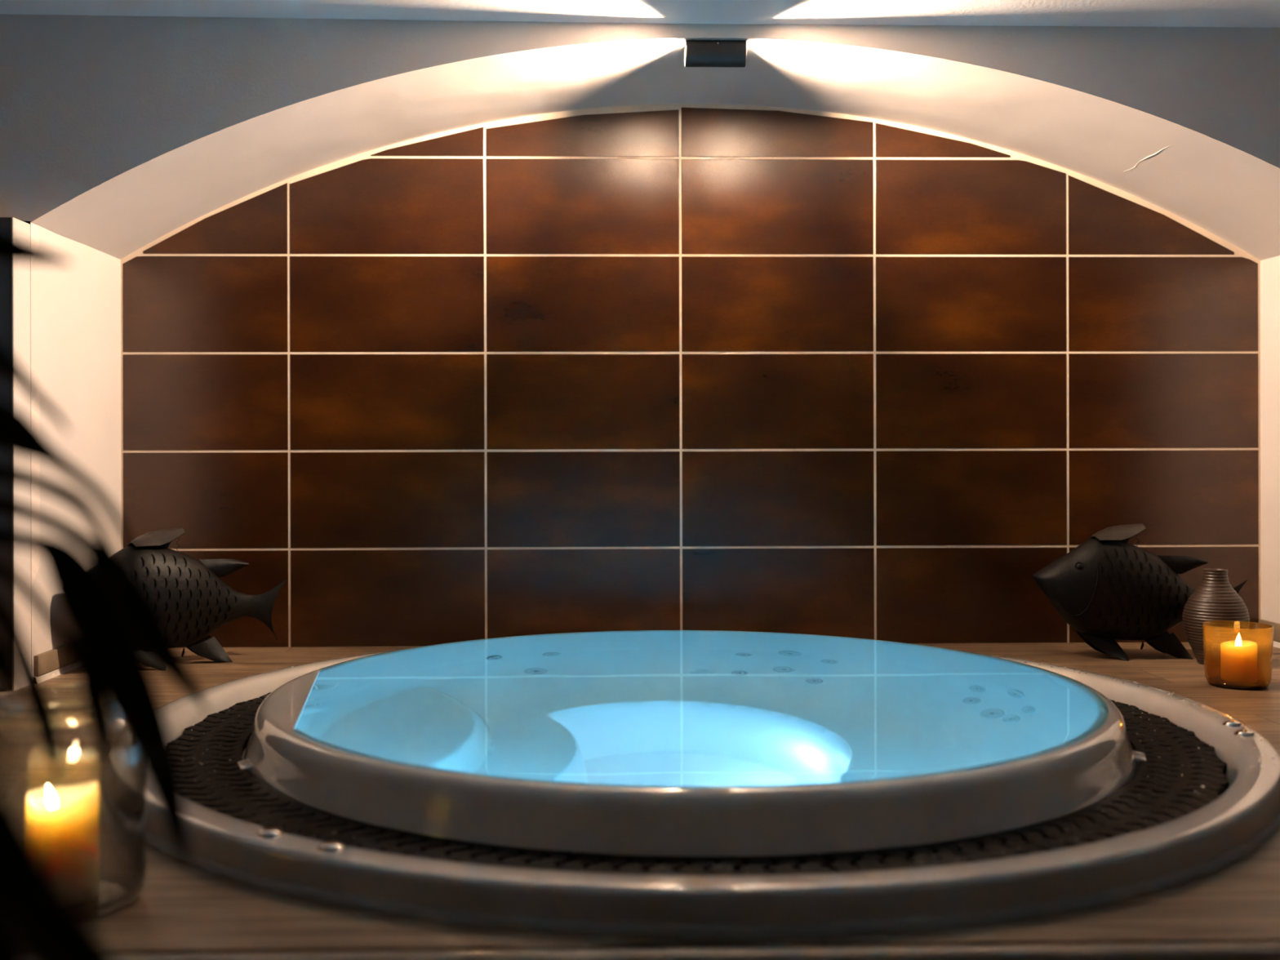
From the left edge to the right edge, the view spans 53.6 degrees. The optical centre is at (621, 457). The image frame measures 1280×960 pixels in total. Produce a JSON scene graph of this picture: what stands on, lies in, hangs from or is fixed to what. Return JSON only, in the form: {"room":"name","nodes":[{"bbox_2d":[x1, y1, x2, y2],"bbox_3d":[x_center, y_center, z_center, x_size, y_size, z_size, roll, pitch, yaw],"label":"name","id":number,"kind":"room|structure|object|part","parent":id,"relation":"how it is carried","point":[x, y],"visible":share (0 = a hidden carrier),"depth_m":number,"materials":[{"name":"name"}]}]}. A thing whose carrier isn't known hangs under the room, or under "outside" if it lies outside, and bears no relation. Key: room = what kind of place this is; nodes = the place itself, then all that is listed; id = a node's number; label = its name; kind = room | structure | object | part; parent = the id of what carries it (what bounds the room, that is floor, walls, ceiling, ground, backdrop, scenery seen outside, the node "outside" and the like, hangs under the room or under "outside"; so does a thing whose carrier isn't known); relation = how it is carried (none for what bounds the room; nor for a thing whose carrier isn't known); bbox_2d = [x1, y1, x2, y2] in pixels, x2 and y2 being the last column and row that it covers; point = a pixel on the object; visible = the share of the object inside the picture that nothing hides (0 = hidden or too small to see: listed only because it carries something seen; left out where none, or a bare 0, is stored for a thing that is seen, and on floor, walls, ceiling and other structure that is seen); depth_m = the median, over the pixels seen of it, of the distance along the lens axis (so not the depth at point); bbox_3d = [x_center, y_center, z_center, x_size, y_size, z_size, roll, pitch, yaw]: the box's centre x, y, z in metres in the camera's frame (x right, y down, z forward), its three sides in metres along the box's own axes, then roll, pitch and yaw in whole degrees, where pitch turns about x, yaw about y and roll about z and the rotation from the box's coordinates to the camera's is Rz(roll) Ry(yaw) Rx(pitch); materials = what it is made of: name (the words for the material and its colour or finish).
{"room":"spa hot tub room","nodes":[
{"label":"spa hot tub room","id":0,"kind":"room"},
{"bbox_2d":[0,217,31,691],"bbox_3d":[-1.965,0.189,3.195,0.900,1.571,0.097,0,0,-1],"label":"wall","id":1,"kind":"structure","parent":0,"point":[22,400],"depth_m":3.18,"materials":[{"name":"white paint"}]},
{"bbox_2d":[10,217,14,666],"bbox_3d":[-1.516,-0.007,3.154,0.005,1.178,0.005,0,0,-1],"label":"trim","id":2,"kind":"structure","parent":1,"relation":"attached to","point":[11,218],"depth_m":3.15,"materials":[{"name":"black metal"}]},
{"bbox_2d":[23,221,120,663],"bbox_3d":[-1.582,0.038,3.564,0.122,1.289,0.625,0,0,-1],"label":"wall","id":3,"kind":"structure","parent":0,"point":[75,331],"depth_m":3.53,"materials":[{"name":"white paint"}]},
{"bbox_2d":[34,640,78,675],"bbox_3d":[-1.516,0.538,3.564,0.012,0.052,0.598,0,0,-1],"label":"baseboard","id":4,"kind":"structure","parent":3,"relation":"attached to","point":[54,659],"depth_m":3.35,"materials":[{"name":"wood"}]},
{"bbox_2d":[39,662,77,682],"bbox_3d":[-1.515,0.574,3.561,0.014,0.018,0.606,0,0,-1],"label":"trim","id":5,"kind":"structure","parent":3,"relation":"attached to","point":[59,671],"depth_m":3.39,"materials":[{"name":"beige"}]},
{"bbox_2d":[0,13,1279,657],"bbox_3d":[0.243,-0.071,3.314,6.700,2.300,0.050,0,0,-1],"label":"wall","id":6,"kind":"structure","parent":0,"point":[86,101],"depth_m":3.27,"materials":[{"name":"beige paint"}]},
{"bbox_2d":[0,641,1279,955],"bbox_3d":[0.208,0.779,2.705,5.200,0.400,2.395,0,0,-1],"label":"floor","id":7,"kind":"structure","parent":0,"point":[179,908],"depth_m":1.65,"materials":[{"name":"brown wood"}]},
{"bbox_2d":[0,700,146,921],"bbox_3d":[-0.727,0.445,1.648,0.201,0.272,0.202,0,0,-1],"label":"glass jar","id":8,"kind":"object","parent":7,"relation":"on","point":[120,899],"visible":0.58,"depth_m":1.65,"materials":[{"name":"glass"}]},
{"bbox_2d":[25,781,98,905],"bbox_3d":[-0.727,0.496,1.648,0.087,0.148,0.087,0,0,-1],"label":"pillar candle","id":9,"kind":"object","parent":8,"relation":"in","point":[82,830],"visible":0.84,"depth_m":1.62,"materials":[{"name":"yellow wax"}]},
{"bbox_2d":[115,527,287,670],"bbox_3d":[-1.240,0.391,3.564,0.623,0.387,0.168,0,0,-37],"label":"fish","id":10,"kind":"object","parent":7,"relation":"on","point":[188,593],"visible":0.69,"depth_m":3.53},
{"bbox_2d":[20,942,1279,959],"bbox_3d":[0.232,0.604,1.489,5.200,0.050,0.036,0,0,-1],"label":"trim","id":11,"kind":"structure","parent":7,"relation":"attached to","point":[1261,950],"depth_m":1.48,"materials":[{"name":"brown wood"}]},
{"bbox_2d":[98,641,1279,937],"bbox_3d":[0.129,0.928,2.661,2.264,0.902,2.265,0,0,-29],"label":"hot tub","id":12,"kind":"object","parent":7,"relation":"in","point":[1171,788],"visible":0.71,"depth_m":1.82,"materials":[{"name":"beige plastic"}]},
{"bbox_3d":[-0.761,0.569,2.321,0.161,0.016,0.400,0,0,-21],"label":"grating plate","id":13,"kind":"part","parent":12,"relation":"part of","materials":[{"name":"black plastic"}]},
{"bbox_3d":[-0.821,0.569,2.690,0.172,0.016,0.400,0,0,-1],"label":"grating plate","id":14,"kind":"part","parent":12,"relation":"part of","materials":[{"name":"black plastic"}]},
{"bbox_3d":[-0.741,0.569,3.049,0.161,0.016,0.400,0,0,24],"label":"grating plate","id":15,"kind":"part","parent":12,"relation":"part of","materials":[{"name":"black plastic"}]},
{"bbox_3d":[-0.563,0.569,2.007,0.161,0.016,0.400,0,0,-43],"label":"grating plate","id":16,"kind":"part","parent":12,"relation":"part of","materials":[{"name":"black plastic"}]},
{"bbox_3d":[-0.260,0.568,1.792,0.400,0.016,0.161,0,0,24],"label":"grating plate","id":17,"kind":"part","parent":12,"relation":"part of","materials":[{"name":"black plastic"}]},
{"bbox_3d":[0.099,0.567,1.712,0.400,0.016,0.172,0,0,-1],"label":"grating plate","id":18,"kind":"part","parent":12,"relation":"part of","materials":[{"name":"black plastic"}]},
{"bbox_2d":[293,630,1108,787],"bbox_3d":[0.144,0.477,2.661,1.638,0.001,1.669,0,0,-1],"label":"water","id":19,"kind":"object","parent":12,"relation":"in","point":[652,708],"visible":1,"depth_m":2.38,"materials":[{"name":"blue liquid"}]},
{"bbox_3d":[0.468,0.566,1.772,0.400,0.016,0.161,0,0,-21],"label":"grating plate","id":20,"kind":"part","parent":12,"relation":"part of","materials":[{"name":"black plastic"}]},
{"bbox_3d":[0.782,0.565,1.970,0.400,0.016,0.161,0,0,-43],"label":"grating plate","id":21,"kind":"part","parent":12,"relation":"part of","materials":[{"name":"black plastic"}]},
{"bbox_3d":[1.017,0.565,3.001,0.161,0.016,0.400,0,0,-21],"label":"grating plate","id":22,"kind":"part","parent":12,"relation":"part of","materials":[{"name":"black plastic"}]},
{"bbox_3d":[1.077,0.565,2.632,0.172,0.016,0.400,0,0,-1],"label":"grating plate","id":23,"kind":"part","parent":12,"relation":"part of","materials":[{"name":"black plastic"}]},
{"bbox_3d":[0.997,0.565,2.273,0.161,0.016,0.400,0,0,24],"label":"grating plate","id":24,"kind":"part","parent":12,"relation":"part of","materials":[{"name":"black plastic"}]},
{"bbox_2d":[1032,523,1247,661],"bbox_3d":[1.497,0.384,3.657,0.623,0.387,0.168,0,0,-1],"label":"fish","id":25,"kind":"object","parent":7,"relation":"on","point":[1108,588],"visible":0.84,"depth_m":3.61},
{"bbox_2d":[1182,568,1249,666],"bbox_3d":[1.653,0.444,3.527,0.171,0.263,0.171,0,0,-1],"label":"bottle vase","id":26,"kind":"object","parent":7,"relation":"on","point":[1215,599],"visible":0.87,"depth_m":3.48,"materials":[{"name":"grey ceramic"}]},
{"bbox_2d":[1202,620,1273,689],"bbox_3d":[1.552,0.499,3.195,0.162,0.153,0.162,0,0,-1],"label":"candle holder","id":27,"kind":"object","parent":7,"relation":"on","point":[1216,681],"visible":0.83,"depth_m":3.15,"materials":[{"name":"orange glass"}]},
{"bbox_2d":[1220,633,1257,683],"bbox_3d":[1.555,0.503,3.195,0.083,0.120,0.083,0,0,-1],"label":"pillar candle","id":28,"kind":"object","parent":27,"relation":"in","point":[1238,657],"visible":1,"depth_m":3.16,"materials":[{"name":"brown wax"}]},
{"bbox_2d":[0,0,1279,27],"bbox_3d":[0.269,-1.179,1.911,6.700,0.124,2.815,0,0,-1],"label":"ceiling","id":29,"kind":"structure","parent":0,"point":[1109,13],"depth_m":3.20,"materials":[{"name":"white paint"}]},
{"bbox_2d":[31,37,1279,260],"bbox_3d":[0.233,-0.847,3.606,3.516,0.484,0.635,0,0,-1],"label":"arch","id":30,"kind":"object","parent":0,"point":[1221,188],"depth_m":3.57,"materials":[{"name":"white paint"}]},
{"bbox_2d":[684,40,746,66],"bbox_3d":[0.245,-1.062,3.332,0.159,0.071,0.070,0,0,-1],"label":"wall lamp","id":31,"kind":"object","parent":30,"relation":"attached to","point":[697,53],"visible":1,"depth_m":3.30,"materials":[{"name":"grey metal"}]},
{"bbox_2d":[78,44,1261,648],"bbox_3d":[0.226,-0.286,3.983,3.816,1.970,0.162,0,0,-1],"label":"wall","id":32,"kind":"structure","parent":0,"point":[667,366],"depth_m":3.90,"materials":[{"name":"brown tile"}]},
{"bbox_2d":[1260,255,1279,623],"bbox_3d":[2.051,0.030,3.638,0.122,1.289,0.625,0,0,-1],"label":"wall","id":33,"kind":"structure","parent":0,"point":[1270,267],"depth_m":3.88,"materials":[{"name":"white paint"}]},
{"bbox_2d":[1257,636,1279,648],"bbox_3d":[1.987,0.565,3.632,0.014,0.018,0.606,0,0,-1],"label":"trim","id":34,"kind":"structure","parent":33,"relation":"attached to","point":[1262,640],"depth_m":3.88,"materials":[{"name":"beige wood"}]},
{"bbox_2d":[1258,619,1279,641],"bbox_3d":[1.989,0.529,3.587,0.012,0.052,0.694,0,0,-1],"label":"baseboard","id":35,"kind":"structure","parent":33,"relation":"attached to","point":[1264,632],"depth_m":3.88,"materials":[{"name":"wood"}]},
{"bbox_3d":[0.320,1.008,-0.293,6.700,0.060,3.604,0,0,-1],"label":"floor","id":36,"kind":"structure","parent":0,"visible":0},
{"bbox_2d":[0,231,207,959],"bbox_3d":[-0.556,0.410,0.762,0.646,1.141,0.299,0,0,-1],"label":"potted palm","id":37,"kind":"object","parent":36,"relation":"on","point":[108,611],"visible":1,"depth_m":0.79,"materials":[{"name":"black plant"}]}
]}

